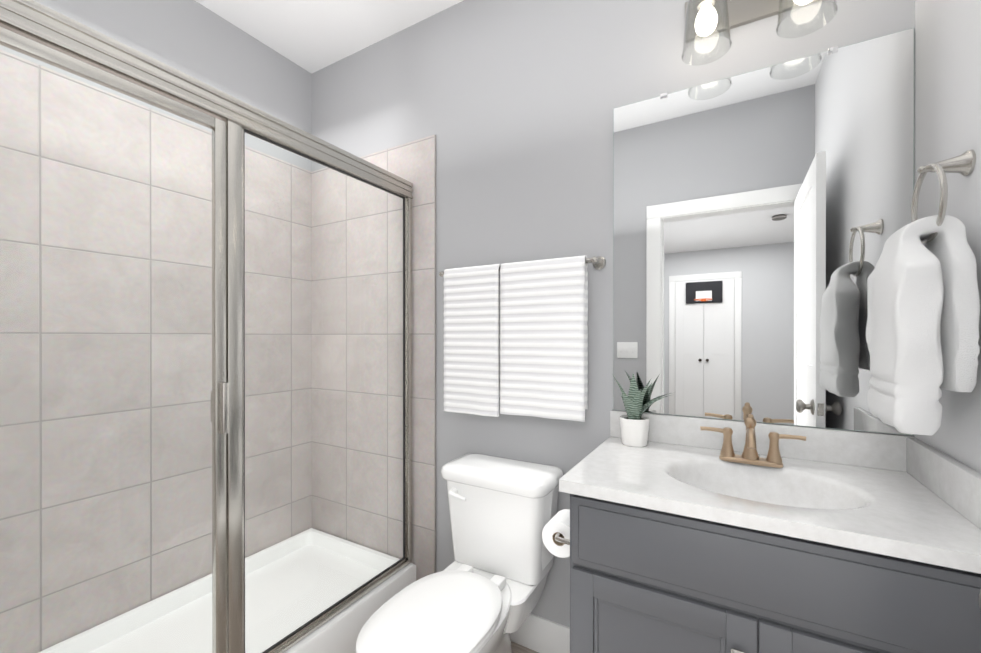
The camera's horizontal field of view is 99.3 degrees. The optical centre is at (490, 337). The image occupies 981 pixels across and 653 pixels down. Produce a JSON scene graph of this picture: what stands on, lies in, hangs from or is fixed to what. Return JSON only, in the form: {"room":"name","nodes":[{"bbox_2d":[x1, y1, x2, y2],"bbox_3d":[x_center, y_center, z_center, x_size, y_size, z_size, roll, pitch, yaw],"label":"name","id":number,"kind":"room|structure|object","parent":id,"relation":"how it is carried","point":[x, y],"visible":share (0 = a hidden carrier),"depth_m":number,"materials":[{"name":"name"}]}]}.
{"room":"bathroom","nodes":[
{"label":"bathroom","id":0,"kind":"room"},
{"bbox_2d":[0,0,311,171],"bbox_3d":[-1.558,-0.125,1.758,0.120,2.893,1.760,0,0,30],"label":"wall","id":1,"kind":"structure","parent":0,"point":[196,40],"depth_m":1.99,"materials":[{"name":"grey paint"}]},
{"bbox_2d":[0,50,311,652],"bbox_3d":[-1.471,0.170,1.778,0.012,2.303,1.640,0,0,30],"label":"wall tile","id":2,"kind":"structure","parent":1,"relation":"attached to","point":[78,370],"depth_m":1.70,"materials":[{"name":"beige tile"}]},
{"bbox_2d":[195,0,463,73],"bbox_3d":[-0.341,-1.620,1.123,2.860,0.100,1.880,0,0,30],"label":"ceiling","id":3,"kind":"structure","parent":0,"point":[311,36],"depth_m":2.08,"materials":[{"name":"white paint"}]},
{"bbox_2d":[511,641,538,652],"bbox_3d":[-0.873,1.376,-0.544,3.610,0.100,5.310,0,0,30],"label":"floor","id":4,"kind":"structure","parent":0,"point":[517,648],"depth_m":1.76,"materials":[{"name":"brown wood"}]},
{"bbox_2d":[39,528,415,652],"bbox_3d":[-1.118,1.226,1.576,0.802,0.193,1.614,0,0,30],"label":"shower pan","id":5,"kind":"object","parent":4,"relation":"on","point":[339,632],"visible":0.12,"depth_m":1.83,"materials":[{"name":"white ceramic"}]},
{"bbox_2d":[0,0,412,652],"bbox_3d":[-0.803,0.181,1.393,0.075,1.896,1.612,0,0,30],"label":"shower enclosure","id":6,"kind":"object","parent":5,"relation":"on","point":[36,30],"visible":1,"depth_m":1.31,"materials":[{"name":"silver metal"}]},
{"bbox_2d":[356,453,563,652],"bbox_3d":[-0.097,0.922,1.456,0.468,0.804,0.831,0,0,30],"label":"toilet","id":7,"kind":"object","parent":4,"relation":"on","point":[482,592],"visible":0.96,"depth_m":1.53,"materials":[{"name":"white ceramic"}]},
{"bbox_2d":[559,410,980,652],"bbox_3d":[0.687,0.802,1.143,0.848,1.043,0.584,0,0,30],"label":"bathroom vanity","id":8,"kind":"object","parent":4,"relation":"on","point":[684,538],"visible":0.98,"depth_m":0.96,"materials":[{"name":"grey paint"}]},
{"bbox_2d":[541,509,569,570],"bbox_3d":[0.242,0.657,1.324,0.143,0.171,0.180,0,0,30],"label":"toilet paper holder","id":9,"kind":"object","parent":8,"relation":"attached to","point":[556,535],"visible":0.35,"depth_m":1.31,"materials":[{"name":"white paper"}]},
{"bbox_2d":[613,374,670,446],"bbox_3d":[0.529,0.255,1.460,0.199,0.248,0.164,0,0,30],"label":"plant","id":10,"kind":"object","parent":8,"relation":"on","point":[634,424],"visible":0.98,"depth_m":1.45,"materials":[{"name":"green plant"}]},
{"bbox_2d":[700,414,805,467],"bbox_3d":[0.765,0.306,1.225,0.272,0.147,0.150,0,0,30],"label":"faucet","id":11,"kind":"object","parent":8,"relation":"on","point":[750,455],"visible":1,"depth_m":1.25,"materials":[{"name":"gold metal"}]},
{"bbox_2d":[312,0,914,626],"bbox_3d":[0.098,-0.125,1.889,2.860,2.893,0.120,0,0,30],"label":"wall","id":12,"kind":"structure","parent":0,"point":[510,104],"depth_m":1.76,"materials":[{"name":"grey paint"}]},
{"bbox_2d":[311,135,435,580],"bbox_3d":[-0.663,0.169,2.252,0.916,2.303,0.012,0,0,30],"label":"wall tile","id":13,"kind":"structure","parent":12,"relation":"attached to","point":[414,162],"depth_m":2.22,"materials":[{"name":"beige tile"}]},
{"bbox_2d":[439,255,605,421],"bbox_3d":[0.095,0.009,1.763,0.758,0.652,0.101,0,0,30],"label":"towel rail","id":14,"kind":"object","parent":12,"relation":"attached to","point":[516,337],"visible":1,"depth_m":1.70,"materials":[{"name":"white fabric"}]},
{"bbox_2d":[510,613,569,652],"bbox_3d":[0.105,1.249,1.810,0.856,0.145,0.014,0,0,30],"label":"baseboard","id":15,"kind":"structure","parent":12,"relation":"attached to","point":[536,633],"depth_m":1.73,"materials":[{"name":"white paint"}]},
{"bbox_2d":[682,0,837,65],"bbox_3d":[0.813,-1.050,1.292,0.400,0.274,0.196,0,0,30],"label":"sconce","id":16,"kind":"object","parent":12,"relation":"attached to","point":[705,18],"visible":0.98,"depth_m":1.34,"materials":[{"name":"glass"}]},
{"bbox_2d":[613,28,913,435],"bbox_3d":[0.834,-0.302,1.389,0.838,1.159,0.009,0,0,30],"label":"mirror","id":17,"kind":"object","parent":12,"relation":"attached to","point":[761,216],"visible":1,"depth_m":1.35,"materials":[{"name":"grey mirror"}]},
{"bbox_2d":[914,0,980,472],"bbox_3d":[0.816,-0.122,0.390,0.120,2.893,1.760,0,0,30],"label":"wall","id":18,"kind":"structure","parent":0,"point":[947,79],"depth_m":0.98,"materials":[{"name":"white paint"}]},
{"bbox_2d":[866,149,979,434],"bbox_3d":[0.974,-0.104,0.944,0.158,0.609,0.266,0,0,30],"label":"towel","id":19,"kind":"object","parent":18,"relation":"attached to","point":[922,326],"visible":1,"depth_m":0.87,"materials":[{"name":"white fabric"}]}
]}

